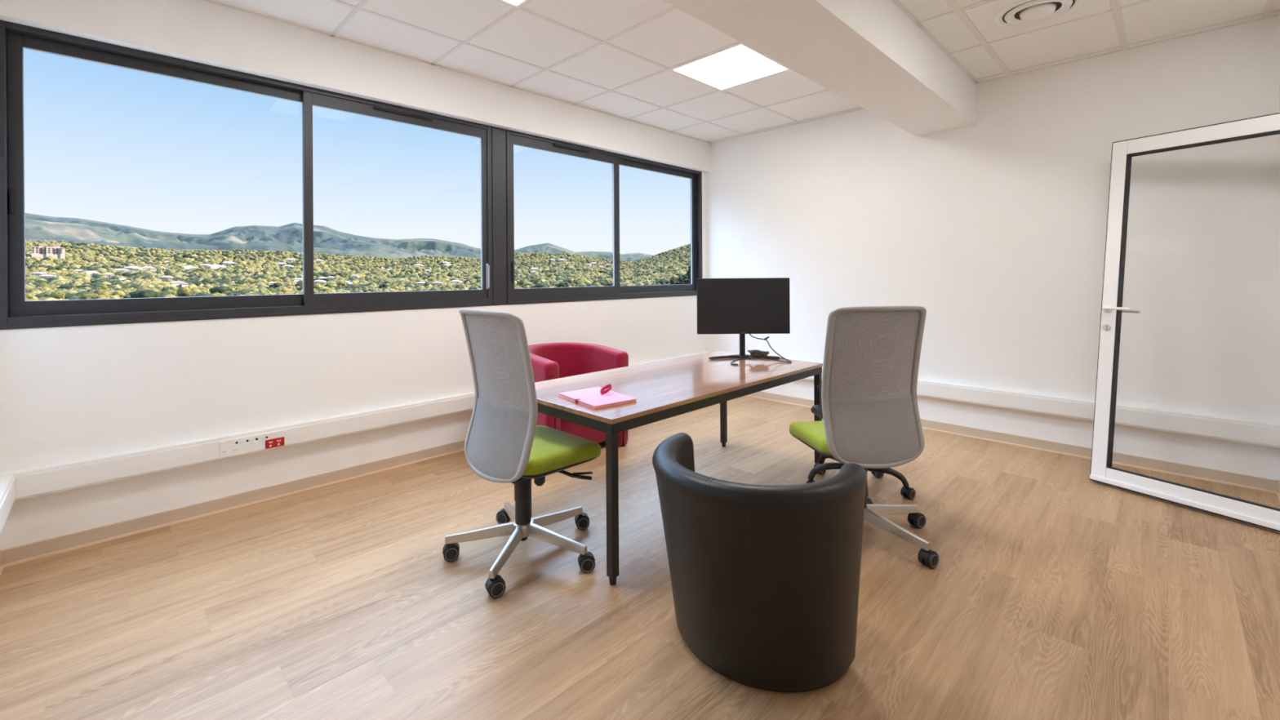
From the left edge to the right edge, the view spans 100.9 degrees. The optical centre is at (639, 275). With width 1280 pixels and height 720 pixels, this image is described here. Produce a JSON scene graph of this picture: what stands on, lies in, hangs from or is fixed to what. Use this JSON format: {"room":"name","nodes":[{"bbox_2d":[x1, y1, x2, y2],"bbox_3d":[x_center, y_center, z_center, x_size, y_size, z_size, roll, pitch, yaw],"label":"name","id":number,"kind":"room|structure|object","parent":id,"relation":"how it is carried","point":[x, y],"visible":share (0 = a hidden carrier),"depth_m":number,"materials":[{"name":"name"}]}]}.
{"room":"office","nodes":[
{"label":"office","id":0,"kind":"room"},
{"bbox_2d":[0,172,706,550],"bbox_3d":[-1.110,-0.093,4.105,0.250,2.661,5.443,0,0,45],"label":"wall","id":1,"kind":"structure","parent":0,"point":[68,393],"depth_m":2.85,"materials":[{"name":"white paint"}]},
{"bbox_2d":[0,439,465,567],"bbox_3d":[-1.007,1.202,4.012,0.020,0.070,4.943,0,0,45],"label":"baseboard","id":2,"kind":"structure","parent":1,"relation":"attached to","point":[38,549],"depth_m":2.75,"materials":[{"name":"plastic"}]},
{"bbox_2d":[0,20,492,329],"bbox_3d":[-1.961,-0.441,3.126,0.110,1.334,2.358,0,0,45],"label":"window","id":3,"kind":"structure","parent":1,"relation":"in","point":[15,313],"depth_m":2.71,"materials":[{"name":"black metal"}]},
{"bbox_2d":[373,105,432,120],"bbox_3d":[-1.551,-1.071,3.480,0.026,0.020,0.375,0,0,45],"label":"air vent","id":4,"kind":"object","parent":3,"relation":"attached to","point":[389,110],"depth_m":3.47,"materials":[{"name":"black metal"}]},
{"bbox_2d":[0,351,707,501],"bbox_3d":[-0.995,0.894,3.998,0.058,0.119,4.943,0,0,45],"label":"cable trunking","id":5,"kind":"object","parent":1,"relation":"attached to","point":[31,482],"visible":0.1,"depth_m":2.69,"materials":[{"name":"white plastic"}]},
{"bbox_2d":[219,429,287,457],"bbox_3d":[-2.082,0.905,2.858,0.010,0.088,0.296,0,0,45],"label":"panel","id":6,"kind":"object","parent":5,"relation":"attached to","point":[235,446],"visible":1,"depth_m":2.85,"materials":[{"name":"white plastic"}]},
{"bbox_2d":[232,439,240,446],"bbox_3d":[-2.136,0.883,2.802,0.004,0.036,0.036,0,0,45],"label":"outlet","id":7,"kind":"object","parent":6,"relation":"attached to","point":[236,442],"depth_m":2.80,"materials":[{"name":"white plastic"}]},
{"bbox_2d":[265,436,284,448],"bbox_3d":[-2.017,0.921,2.921,0.005,0.047,0.088,0,0,45],"label":"outlet","id":8,"kind":"object","parent":6,"relation":"attached to","point":[270,442],"depth_m":2.92,"materials":[{"name":"red plastic"}]},
{"bbox_2d":[0,0,711,172],"bbox_3d":[-1.003,-1.270,3.990,0.072,0.309,4.943,0,0,45],"label":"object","id":9,"kind":"structure","parent":1,"relation":"attached to","point":[198,31],"depth_m":3.12,"materials":[{"name":"white paint"}]},
{"bbox_2d":[491,126,506,305],"bbox_3d":[-1.089,-0.448,4.012,0.094,1.334,0.130,0,0,45],"label":"trim","id":10,"kind":"structure","parent":1,"relation":"attached to","point":[498,135],"depth_m":3.98,"materials":[{"name":"metal"}]},
{"bbox_2d":[506,129,702,304],"bbox_3d":[-0.198,-0.454,4.896,0.110,1.334,2.384,0,0,45],"label":"window","id":11,"kind":"structure","parent":1,"relation":"in","point":[545,295],"depth_m":4.79,"materials":[{"name":"black metal"}]},
{"bbox_2d":[552,142,590,153],"bbox_3d":[-0.572,-1.078,4.464,0.026,0.020,0.380,0,0,45],"label":"air vent","id":12,"kind":"object","parent":11,"relation":"attached to","point":[566,147],"depth_m":4.46,"materials":[{"name":"black metal"}]},
{"bbox_2d":[0,395,1279,719],"bbox_3d":[0.406,1.305,2.606,4.505,0.150,5.443,0,0,45],"label":"floor","id":13,"kind":"structure","parent":0,"point":[1054,592],"depth_m":1.98,"materials":[{"name":"brown wood"}]},
{"bbox_2d":[442,308,600,598],"bbox_3d":[-0.532,0.688,2.399,0.682,1.095,0.660,0,0,-26],"label":"chair","id":14,"kind":"object","parent":13,"relation":"on","point":[504,442],"visible":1,"depth_m":2.25,"materials":[{"name":"grey fabric"}]},
{"bbox_2d":[528,342,628,446],"bbox_3d":[-0.553,0.874,3.824,0.628,0.720,0.736,0,0,45],"label":"armchair","id":15,"kind":"object","parent":13,"relation":"on","point":[549,361],"visible":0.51,"depth_m":3.87,"materials":[{"name":"fabric"}]},
{"bbox_2d":[530,351,822,585],"bbox_3d":[0.233,0.897,3.029,0.839,0.667,1.817,0,0,45],"label":"table","id":16,"kind":"object","parent":13,"relation":"on","point":[663,389],"visible":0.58,"depth_m":2.69,"materials":[{"name":"brown wood"}]},
{"bbox_2d":[558,383,636,409],"bbox_3d":[-0.201,0.542,2.439,0.226,0.049,0.324,0,0,-37],"label":"notebook","id":17,"kind":"object","parent":16,"relation":"on","point":[596,397],"visible":1,"depth_m":2.41,"materials":[{"name":"pink paper"}]},
{"bbox_2d":[696,277,790,359],"bbox_3d":[0.701,0.287,3.605,0.628,0.546,0.120,0,0,0],"label":"computer monitor","id":18,"kind":"object","parent":16,"relation":"on","point":[741,306],"visible":0.89,"depth_m":3.58,"materials":[{"name":"black plastic"}]},
{"bbox_2d":[749,333,788,360],"bbox_3d":[0.857,0.459,3.534,0.286,0.190,0.046,0,0,33],"label":"cable","id":19,"kind":"object","parent":18,"relation":"hanging from","point":[767,337],"visible":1,"depth_m":3.54,"materials":[{"name":"black plastic"}]},
{"bbox_2d":[730,350,791,364],"bbox_3d":[0.763,0.522,3.476,0.424,0.075,0.244,0,0,-13],"label":"cable bundle","id":20,"kind":"object","parent":16,"relation":"on","point":[757,353],"visible":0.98,"depth_m":3.45,"materials":[{"name":"black plastic"}]},
{"bbox_2d":[652,432,866,692],"bbox_3d":[0.363,0.909,1.739,0.692,0.645,0.596,0,0,33],"label":"armchair","id":21,"kind":"object","parent":13,"relation":"on","point":[765,579],"visible":1,"depth_m":1.52,"materials":[{"name":"black leather"}]},
{"bbox_2d":[805,384,915,504],"bbox_3d":[1.235,0.794,3.067,0.584,0.860,0.551,0,0,-27],"label":"chair","id":22,"kind":"object","parent":13,"relation":"on","point":[820,468],"visible":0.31,"depth_m":3.00,"materials":[{"name":"black plastic"}]},
{"bbox_2d":[789,306,938,568],"bbox_3d":[1.058,0.678,2.517,0.675,1.095,0.690,0,0,-15],"label":"chair","id":23,"kind":"object","parent":13,"relation":"on","point":[871,416],"visible":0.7,"depth_m":2.36,"materials":[{"name":"grey fabric"}]},
{"bbox_2d":[212,0,1279,142],"bbox_3d":[0.389,-1.531,2.603,4.505,0.200,5.443,0,0,45],"label":"ceiling","id":24,"kind":"structure","parent":0,"point":[675,37],"depth_m":3.23,"materials":[{"name":"tile"}]},
{"bbox_2d":[498,0,529,8],"bbox_3d":[-0.645,-1.420,2.378,0.596,0.008,0.596,0,0,45],"label":"recessed light","id":25,"kind":"object","parent":24,"relation":"in","point":[516,3],"visible":1,"depth_m":2.74,"materials":[{"name":"white plastic"}]},
{"bbox_2d":[505,0,524,4],"bbox_3d":[-0.645,-1.421,2.378,0.558,0.004,0.558,0,0,45],"label":"diffuser","id":26,"kind":"object","parent":25,"relation":"attached to","point":[508,2],"depth_m":2.74,"materials":[{"name":"white plastic"}]},
{"bbox_2d":[204,0,864,143],"bbox_3d":[-0.254,-1.426,3.243,2.046,0.004,4.943,0,0,45],"label":"grid","id":27,"kind":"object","parent":24,"relation":"attached to","point":[358,7],"depth_m":3.45,"materials":[{"name":"white metal"}]},
{"bbox_2d":[669,42,791,90],"bbox_3d":[0.624,-1.430,3.653,0.596,0.008,0.596,0,0,45],"label":"recessed light","id":28,"kind":"object","parent":24,"relation":"in","point":[740,64],"visible":0.93,"depth_m":3.63,"materials":[{"name":"white plastic"}]},
{"bbox_2d":[664,0,976,135],"bbox_3d":[0.625,-1.277,2.369,0.432,0.311,4.943,0,0,45],"label":"ceiling beam","id":29,"kind":"structure","parent":24,"relation":"attached to","point":[870,54],"depth_m":2.77,"materials":[{"name":"white paint"}]},
{"bbox_2d":[964,0,1111,42],"bbox_3d":[2.149,-1.425,2.861,0.566,0.034,0.558,0,0,45],"label":"ceiling vent","id":30,"kind":"object","parent":24,"relation":"in","point":[996,20],"visible":1,"depth_m":2.88,"materials":[{"name":"metal"}]},
{"bbox_2d":[891,0,1279,84],"bbox_3d":[1.293,-1.433,1.703,1.455,0.005,4.943,0,0,45],"label":"grid","id":31,"kind":"object","parent":24,"relation":"attached to","point":[1115,4],"depth_m":3.11,"materials":[{"name":"white metal"}]},
{"bbox_2d":[705,16,1279,480],"bbox_3d":[2.318,-0.115,4.356,4.255,2.661,0.250,0,0,45],"label":"wall","id":32,"kind":"structure","parent":0,"point":[995,227],"depth_m":3.66,"materials":[{"name":"white paint"}]},
{"bbox_2d":[745,391,1278,493],"bbox_3d":[2.142,1.182,4.350,4.005,0.070,0.020,0,0,45],"label":"baseboard","id":33,"kind":"structure","parent":32,"relation":"attached to","point":[1268,485],"depth_m":3.53,"materials":[{"name":"plastic"}]},
{"bbox_2d":[804,367,1279,448],"bbox_3d":[2.148,0.893,4.315,3.945,0.123,0.058,0,0,45],"label":"cable trunking","id":34,"kind":"object","parent":32,"relation":"attached to","point":[1258,433],"visible":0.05,"depth_m":3.35,"materials":[{"name":"white plastic"}]},
{"bbox_2d":[1278,13,1279,210],"bbox_3d":[1.817,-0.107,1.015,0.250,2.661,5.193,0,0,45],"label":"wall","id":35,"kind":"structure","parent":0,"point":[1279,13],"depth_m":2.93,"materials":[{"name":"white paint"}]},
{"bbox_2d":[1089,112,1279,532],"bbox_3d":[3.000,0.190,2.835,0.372,2.034,0.837,0,0,-28],"label":"door","id":36,"kind":"structure","parent":35,"relation":"in","point":[1102,471],"depth_m":3.09,"materials":[{"name":"white metal"}]},
{"bbox_2d":[1275,480,1279,501],"bbox_3d":[3.445,1.176,2.835,0.020,0.070,0.328,0,0,45],"label":"baseboard","id":37,"kind":"structure","parent":35,"relation":"attached to","point":[1277,494],"depth_m":2.92,"materials":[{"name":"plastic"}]},
{"bbox_3d":[-1.364,-0.088,0.694,4.205,2.661,0.250,0,0,45],"label":"wall","id":38,"kind":"structure","parent":0,"visible":0},
{"bbox_2d":[0,550,3,575],"bbox_3d":[-1.331,1.208,0.862,4.005,0.070,0.020,0,0,45],"label":"baseboard","id":39,"kind":"structure","parent":38,"relation":"attached to","point":[1,566],"depth_m":2.25,"materials":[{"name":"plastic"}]},
{"bbox_2d":[0,474,15,533],"bbox_3d":[-1.669,0.902,1.223,2.898,0.119,0.058,0,0,45],"label":"cable trunking","id":40,"kind":"object","parent":38,"relation":"attached to","point":[7,483],"visible":1,"depth_m":2.12,"materials":[{"name":"white plastic"}]},
{"label":"outside","id":41,"kind":"structure","parent":0,"visible":0},
{"bbox_2d":[25,213,652,261],"bbox_3d":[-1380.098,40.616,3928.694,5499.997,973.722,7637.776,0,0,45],"label":"hills","id":42,"kind":"structure","parent":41,"point":[289,237],"depth_m":2850.59,"materials":[{"name":"grey stone"}]},
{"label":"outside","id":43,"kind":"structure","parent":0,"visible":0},
{"bbox_2d":[28,242,690,278],"bbox_3d":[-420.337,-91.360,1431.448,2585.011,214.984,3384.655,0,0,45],"label":"ground","id":44,"kind":"structure","parent":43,"point":[141,257],"depth_m":1843.85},
{"bbox_2d":[25,284,33,290],"bbox_3d":[-393.124,11.234,338.769,7.983,11.622,9.267,0,0,-24],"label":"tree","id":45,"kind":"object","parent":44,"relation":"on","point":[27,287],"visible":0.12,"depth_m":338.13,"materials":[{"name":"green plant"}]},
{"bbox_2d":[25,293,38,300],"bbox_3d":[-283.215,13.295,244.503,7.399,11.285,7.163,0,0,36],"label":"tree","id":46,"kind":"object","parent":44,"relation":"on","point":[28,295],"visible":0.12,"depth_m":244.06,"materials":[{"name":"green plant"}]},
{"bbox_2d":[31,271,47,276],"bbox_3d":[-659.038,0.905,581.296,12.400,10.700,8.950,0,0,-30],"label":"villa","id":47,"kind":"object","parent":44,"relation":"on","point":[37,273],"visible":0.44,"depth_m":579.13,"materials":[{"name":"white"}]},
{"bbox_2d":[38,274,57,279],"bbox_3d":[-585.285,3.989,522.499,12.400,10.700,8.950,0,0,-21],"label":"villa","id":48,"kind":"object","parent":44,"relation":"on","point":[46,276],"visible":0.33,"depth_m":520.21,"materials":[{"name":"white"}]},
{"bbox_2d":[31,244,65,258],"bbox_3d":[-1118.934,-39.521,1000.663,15.100,38.000,42.800,0,0,42],"label":"apartment building","id":49,"kind":"structure","parent":44,"relation":"on","point":[42,251],"depth_m":996.02,"materials":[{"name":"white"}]},
{"bbox_2d":[46,290,65,299],"bbox_3d":[-296.162,13.143,268.593,9.908,11.235,8.203,0,0,4],"label":"tree","id":50,"kind":"object","parent":44,"relation":"on","point":[58,295],"visible":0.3,"depth_m":266.05,"materials":[{"name":"green plant"}]},
{"bbox_2d":[73,292,97,299],"bbox_3d":[-216.025,12.730,207.256,8.274,12.820,8.547,0,0,39],"label":"tree","id":51,"kind":"object","parent":44,"relation":"on","point":[91,295],"visible":0.14,"depth_m":205.54,"materials":[{"name":"green plant"}]},
{"bbox_2d":[84,271,100,276],"bbox_3d":[-649.102,-0.561,626.829,8.950,10.700,12.400,0,0,31],"label":"villa","id":52,"kind":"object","parent":44,"relation":"on","point":[90,273],"visible":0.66,"depth_m":624.21,"materials":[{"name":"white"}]},
{"bbox_2d":[94,294,110,298],"bbox_3d":[-209.546,13.077,206.663,9.423,11.541,7.801,0,0,-6],"label":"tree","id":53,"kind":"object","parent":44,"relation":"on","point":[100,296],"visible":0.06,"depth_m":205.74,"materials":[{"name":"green plant"}]},
{"bbox_2d":[93,288,112,296],"bbox_3d":[-228.100,12.404,222.888,8.725,14.056,8.446,0,0,42],"label":"tree","id":54,"kind":"object","parent":44,"relation":"on","point":[97,291],"visible":0.16,"depth_m":222.38,"materials":[{"name":"green plant"}]},
{"bbox_2d":[97,284,109,290],"bbox_3d":[-362.126,12.333,355.780,8.474,13.086,8.204,0,0,37],"label":"tree","id":55,"kind":"object","parent":44,"relation":"on","point":[103,286],"visible":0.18,"depth_m":355.40,"materials":[{"name":"green plant"}]},
{"bbox_2d":[102,273,115,278],"bbox_3d":[-606.380,2.430,604.451,12.400,10.700,8.950,0,0,-41],"label":"villa","id":56,"kind":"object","parent":44,"relation":"on","point":[109,275],"visible":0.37,"depth_m":602.79,"materials":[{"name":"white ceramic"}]},
{"bbox_2d":[109,290,126,298],"bbox_3d":[-226.065,12.695,227.968,7.675,13.230,10.041,0,0,-5],"label":"tree","id":57,"kind":"object","parent":44,"relation":"on","point":[116,294],"visible":0.39,"depth_m":227.29,"materials":[{"name":"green plant"}]},
{"bbox_2d":[114,268,129,271],"bbox_3d":[-737.944,-4.306,753.877,19.120,12.800,13.600,0,0,-44],"label":"villa","id":58,"kind":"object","parent":44,"relation":"on","point":[117,269],"visible":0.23,"depth_m":752.75,"materials":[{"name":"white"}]},
{"bbox_2d":[119,288,132,293],"bbox_3d":[-295.390,12.992,303.336,8.642,11.771,8.926,0,0,37],"label":"tree","id":59,"kind":"object","parent":44,"relation":"on","point":[126,291],"visible":0.1,"depth_m":302.36,"materials":[{"name":"green plant"}]},
{"bbox_2d":[124,266,142,271],"bbox_3d":[-775.300,-8.505,809.702,19.120,12.800,13.600,0,0,-16],"label":"villa","id":60,"kind":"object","parent":44,"relation":"on","point":[131,268],"visible":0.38,"depth_m":806.01,"materials":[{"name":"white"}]},
{"bbox_2d":[128,288,159,297],"bbox_3d":[-219.234,12.518,233.861,9.992,13.439,9.256,0,0,-27],"label":"tree","id":61,"kind":"object","parent":44,"relation":"on","point":[146,293],"visible":0.31,"depth_m":231.15,"materials":[{"name":"green plant"}]},
{"bbox_2d":[142,266,156,271],"bbox_3d":[-769.738,-8.871,828.842,19.120,12.800,13.600,0,0,-42],"label":"villa","id":62,"kind":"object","parent":44,"relation":"on","point":[145,268],"visible":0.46,"depth_m":826.34,"materials":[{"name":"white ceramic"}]},
{"bbox_2d":[160,275,173,280],"bbox_3d":[-555.952,5.067,621.616,12.400,10.700,8.950,0,0,-19],"label":"villa","id":63,"kind":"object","parent":44,"relation":"on","point":[165,277],"visible":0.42,"depth_m":619.50,"materials":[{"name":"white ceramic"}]},
{"bbox_2d":[168,280,188,288],"bbox_3d":[-404.036,9.846,463.610,8.950,10.700,12.400,0,0,36],"label":"villa","id":64,"kind":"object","parent":44,"relation":"on","point":[178,284],"visible":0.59,"depth_m":462.29,"materials":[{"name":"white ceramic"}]},
{"bbox_2d":[176,285,199,297],"bbox_3d":[-232.417,12.048,272.218,9.287,14.222,11.217,0,0,-42],"label":"tree","id":65,"kind":"object","parent":44,"relation":"on","point":[185,291],"visible":0.38,"depth_m":268.21,"materials":[{"name":"green plant"}]},
{"bbox_2d":[182,266,197,269],"bbox_3d":[-793.524,-11.572,931.822,13.600,12.800,19.120,0,0,27],"label":"villa","id":66,"kind":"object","parent":44,"relation":"on","point":[184,267],"visible":0.35,"depth_m":927.49,"materials":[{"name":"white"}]},
{"bbox_2d":[198,286,210,294],"bbox_3d":[-238.127,12.194,288.681,9.920,12.875,8.545,0,0,-1],"label":"tree","id":67,"kind":"object","parent":44,"relation":"on","point":[202,289],"visible":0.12,"depth_m":287.25,"materials":[{"name":"green plant"}]},
{"bbox_2d":[202,284,213,288],"bbox_3d":[-312.055,12.352,381.403,11.059,13.680,9.526,0,0,6],"label":"tree","id":68,"kind":"object","parent":44,"relation":"on","point":[207,286],"visible":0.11,"depth_m":379.81,"materials":[{"name":"green plant"}]},
{"bbox_2d":[207,264,226,268],"bbox_3d":[-783.271,-14.118,981.744,19.025,13.850,26.960,0,0,31],"label":"villa","id":69,"kind":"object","parent":44,"relation":"on","point":[214,266],"visible":0.32,"depth_m":976.76,"materials":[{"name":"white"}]},
{"bbox_2d":[209,292,226,296],"bbox_3d":[-215.468,13.172,269.888,7.233,9.774,8.736,0,0,-25],"label":"tree","id":70,"kind":"object","parent":44,"relation":"on","point":[216,294],"visible":0.14,"depth_m":268.14,"materials":[{"name":"green plant"}]},
{"bbox_2d":[208,285,232,293],"bbox_3d":[-225.005,12.149,283.736,10.088,13.985,9.345,0,0,-29],"label":"tree","id":71,"kind":"object","parent":44,"relation":"on","point":[221,289],"visible":0.21,"depth_m":280.67,"materials":[{"name":"green plant"}]},
{"bbox_2d":[222,261,235,266],"bbox_3d":[-878.350,-24.308,1128.914,26.960,13.850,19.025,0,0,-19],"label":"villa","id":72,"kind":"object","parent":44,"relation":"on","point":[227,263],"visible":0.49,"depth_m":1123.69,"materials":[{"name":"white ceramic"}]},
{"bbox_2d":[226,291,240,295],"bbox_3d":[-212.597,13.242,275.012,9.634,10.275,8.274,0,0,-25],"label":"tree","id":73,"kind":"object","parent":44,"relation":"on","point":[231,293],"visible":0.17,"depth_m":274.06,"materials":[{"name":"green plant"}]},
{"bbox_2d":[231,286,242,290],"bbox_3d":[-278.400,12.873,363.978,8.527,11.634,10.300,0,0,-43],"label":"tree","id":74,"kind":"object","parent":44,"relation":"on","point":[234,288],"visible":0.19,"depth_m":363.65,"materials":[{"name":"green plant"}]},
{"bbox_2d":[234,284,248,287],"bbox_3d":[-306.910,12.021,407.505,8.706,11.906,10.516,0,0,-28],"label":"tree","id":75,"kind":"object","parent":44,"relation":"on","point":[239,285],"visible":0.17,"depth_m":405.78,"materials":[{"name":"green plant"}]},
{"bbox_2d":[244,288,258,294],"bbox_3d":[-220.518,12.887,300.916,7.266,11.530,9.507,0,0,-39],"label":"tree","id":76,"kind":"object","parent":44,"relation":"on","point":[251,291],"visible":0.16,"depth_m":300.23,"materials":[{"name":"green plant"}]},
{"bbox_2d":[269,282,283,288],"bbox_3d":[-270.069,11.594,392.902,9.295,13.900,10.236,0,0,30],"label":"tree","id":77,"kind":"object","parent":44,"relation":"on","point":[274,285],"visible":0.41,"depth_m":390.14,"materials":[{"name":"green plant"}]},
{"bbox_2d":[278,287,293,293],"bbox_3d":[-229.517,13.023,342.891,8.955,11.560,10.840,0,0,-3],"label":"tree","id":78,"kind":"object","parent":44,"relation":"on","point":[284,290],"visible":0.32,"depth_m":340.79,"materials":[{"name":"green plant"}]},
{"bbox_2d":[283,264,293,269],"bbox_3d":[-683.183,-15.422,1027.520,19.120,12.800,13.600,0,0,-14],"label":"villa","id":79,"kind":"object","parent":44,"relation":"on","point":[286,266],"visible":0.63,"depth_m":1023.63,"materials":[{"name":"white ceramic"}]},
{"bbox_2d":[292,278,302,283],"bbox_3d":[-393.380,7.607,609.932,8.950,10.700,12.400,0,0,39],"label":"villa","id":80,"kind":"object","parent":44,"relation":"on","point":[295,280],"visible":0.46,"depth_m":606.78,"materials":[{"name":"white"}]},
{"bbox_2d":[313,280,326,283],"bbox_3d":[-356.117,9.749,589.149,12.400,10.700,8.950,0,0,-9],"label":"villa","id":81,"kind":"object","parent":44,"relation":"on","point":[317,281],"visible":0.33,"depth_m":586.82,"materials":[{"name":"white"}]},
{"bbox_2d":[318,287,336,293],"bbox_3d":[-197.834,13.236,334.456,7.517,12.754,9.512,0,0,41],"label":"tree","id":82,"kind":"object","parent":44,"relation":"on","point":[323,289],"visible":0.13,"depth_m":332.00,"materials":[{"name":"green plant"}]},
{"bbox_2d":[324,282,335,287],"bbox_3d":[-247.826,11.114,422.617,7.455,12.056,7.700,0,0,44],"label":"tree","id":83,"kind":"object","parent":44,"relation":"on","point":[329,284],"visible":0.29,"depth_m":421.18,"materials":[{"name":"green plant"}]},
{"bbox_2d":[337,280,347,287],"bbox_3d":[-236.132,10.590,418.851,9.429,14.837,10.946,0,0,-4],"label":"tree","id":84,"kind":"object","parent":44,"relation":"on","point":[340,283],"visible":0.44,"depth_m":416.62,"materials":[{"name":"green plant"}]},
{"bbox_2d":[25,239,690,301],"bbox_3d":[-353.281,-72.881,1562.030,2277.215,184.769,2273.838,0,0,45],"label":"woodland","id":85,"kind":"object","parent":44,"relation":"on","point":[82,277],"visible":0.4,"depth_m":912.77,"materials":[{"name":"green plant"}]},
{"bbox_2d":[25,240,690,300],"bbox_3d":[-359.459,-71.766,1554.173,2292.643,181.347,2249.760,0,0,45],"label":"scrubland","id":86,"kind":"structure","parent":44,"relation":"on","point":[165,284],"depth_m":1059.22,"materials":[{"name":"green plant"}]},
{"bbox_2d":[378,283,389,288],"bbox_3d":[-210.031,11.941,434.161,8.495,11.836,9.355,0,0,36],"label":"tree","id":87,"kind":"object","parent":44,"relation":"on","point":[382,285],"visible":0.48,"depth_m":431.53,"materials":[{"name":"green plant"}]},
{"bbox_2d":[389,285,399,290],"bbox_3d":[-178.680,13.212,384.428,6.841,12.592,8.951,0,0,25],"label":"tree","id":88,"kind":"object","parent":44,"relation":"on","point":[395,287],"visible":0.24,"depth_m":383.25,"materials":[{"name":"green plant"}]},
{"bbox_2d":[416,281,425,285],"bbox_3d":[-227.787,11.236,553.849,12.400,10.700,8.950,0,0,-13],"label":"villa","id":89,"kind":"object","parent":44,"relation":"on","point":[420,283],"visible":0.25,"depth_m":551.33,"materials":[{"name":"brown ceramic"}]},
{"bbox_2d":[450,280,462,284],"bbox_3d":[-208.495,9.892,601.754,12.400,10.700,8.950,0,0,-36],"label":"villa","id":90,"kind":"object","parent":44,"relation":"on","point":[453,282],"visible":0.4,"depth_m":599.86,"materials":[{"name":"white"}]},
{"bbox_2d":[454,283,468,289],"bbox_3d":[-132.875,12.209,392.957,11.815,14.312,9.761,0,0,-36],"label":"tree","id":91,"kind":"object","parent":44,"relation":"on","point":[460,286],"visible":0.43,"depth_m":390.43,"materials":[{"name":"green plant"}]},
{"bbox_2d":[471,284,480,289],"bbox_3d":[-104.753,12.462,347.181,10.349,13.908,12.500,0,0,17],"label":"tree","id":92,"kind":"object","parent":44,"relation":"on","point":[475,287],"visible":0.11,"depth_m":343.04,"materials":[{"name":"green plant"}]},
{"bbox_2d":[516,279,531,286],"bbox_3d":[-90.911,9.956,413.070,11.023,15.448,10.672,0,0,-23],"label":"tree","id":93,"kind":"object","parent":44,"relation":"on","point":[522,282],"visible":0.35,"depth_m":410.77,"materials":[{"name":"green plant"}]},
{"bbox_2d":[530,283,549,288],"bbox_3d":[-57.221,11.457,306.642,11.548,14.632,10.486,0,0,6],"label":"tree","id":94,"kind":"object","parent":44,"relation":"on","point":[539,285],"visible":0.2,"depth_m":303.69,"materials":[{"name":"green plant"}]},
{"bbox_2d":[533,276,549,284],"bbox_3d":[-80.954,9.112,433.263,12.691,17.772,9.699,0,0,28],"label":"tree","id":95,"kind":"object","parent":44,"relation":"on","point":[535,280],"visible":0.32,"depth_m":431.74,"materials":[{"name":"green plant"}]},
{"bbox_2d":[556,281,568,287],"bbox_3d":[-58.692,10.727,401.817,10.460,13.437,11.292,0,0,45],"label":"tree","id":96,"kind":"object","parent":44,"relation":"on","point":[564,284],"visible":0.34,"depth_m":398.08,"materials":[{"name":"green plant"}]},
{"bbox_2d":[562,279,573,284],"bbox_3d":[-66.018,9.763,479.810,11.443,14.286,10.600,0,0,-27],"label":"tree","id":97,"kind":"object","parent":44,"relation":"on","point":[570,281],"visible":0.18,"depth_m":476.15,"materials":[{"name":"green plant"}]},
{"bbox_2d":[575,277,588,287],"bbox_3d":[-45.903,9.637,418.964,11.068,17.462,13.369,0,0,-18],"label":"tree","id":98,"kind":"object","parent":44,"relation":"on","point":[580,278],"visible":0.11,"depth_m":415.20,"materials":[{"name":"green plant"}]},
{"bbox_2d":[577,280,591,286],"bbox_3d":[-42.195,10.682,407.267,8.960,14.803,11.339,0,0,45],"label":"tree","id":99,"kind":"object","parent":44,"relation":"on","point":[587,282],"visible":0.31,"depth_m":404.99,"materials":[{"name":"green plant"}]},
{"bbox_2d":[591,280,605,285],"bbox_3d":[-29.795,11.089,368.384,12.123,16.517,11.009,0,0,29],"label":"tree","id":100,"kind":"object","parent":44,"relation":"on","point":[601,282],"visible":0.08,"depth_m":366.60,"materials":[{"name":"green plant"}]},
{"bbox_2d":[592,281,604,286],"bbox_3d":[-28.808,11.421,353.354,9.489,15.042,9.186,0,0,-40],"label":"tree","id":101,"kind":"object","parent":44,"relation":"on","point":[597,284],"visible":0.1,"depth_m":351.78,"materials":[{"name":"green plant"}]},
{"bbox_2d":[619,280,631,285],"bbox_3d":[-7.308,10.700,292.392,13.556,15.863,11.677,0,0,19],"label":"tree","id":102,"kind":"object","parent":44,"relation":"on","point":[625,283],"visible":0.04,"depth_m":290.32,"materials":[{"name":"green plant"}]},
{"bbox_2d":[655,279,669,284],"bbox_3d":[17.774,9.433,410.342,12.510,14.416,11.360,0,0,32],"label":"tree","id":103,"kind":"object","parent":44,"relation":"on","point":[660,281],"visible":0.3,"depth_m":408.12,"materials":[{"name":"green plant"}]},
{"bbox_2d":[669,274,679,281],"bbox_3d":[25.743,6.511,388.397,10.140,15.245,11.771,0,0,7],"label":"tree","id":104,"kind":"object","parent":44,"relation":"on","point":[674,277],"visible":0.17,"depth_m":385.69,"materials":[{"name":"green plant"}]},
{"bbox_2d":[681,275,689,284],"bbox_3d":[22.263,7.184,259.531,6.442,15.311,6.414,0,0,-2],"label":"pine tree","id":105,"kind":"object","parent":44,"relation":"on","point":[685,278],"visible":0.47,"depth_m":258.12,"materials":[{"name":"green plant"}]},
{"bbox_2d":[686,266,690,283],"bbox_3d":[30.499,2.162,315.205,7.400,17.270,7.368,0,0,-21],"label":"pine tree","id":106,"kind":"object","parent":44,"relation":"on","point":[688,274],"visible":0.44,"depth_m":314.14,"materials":[{"name":"green plant"}]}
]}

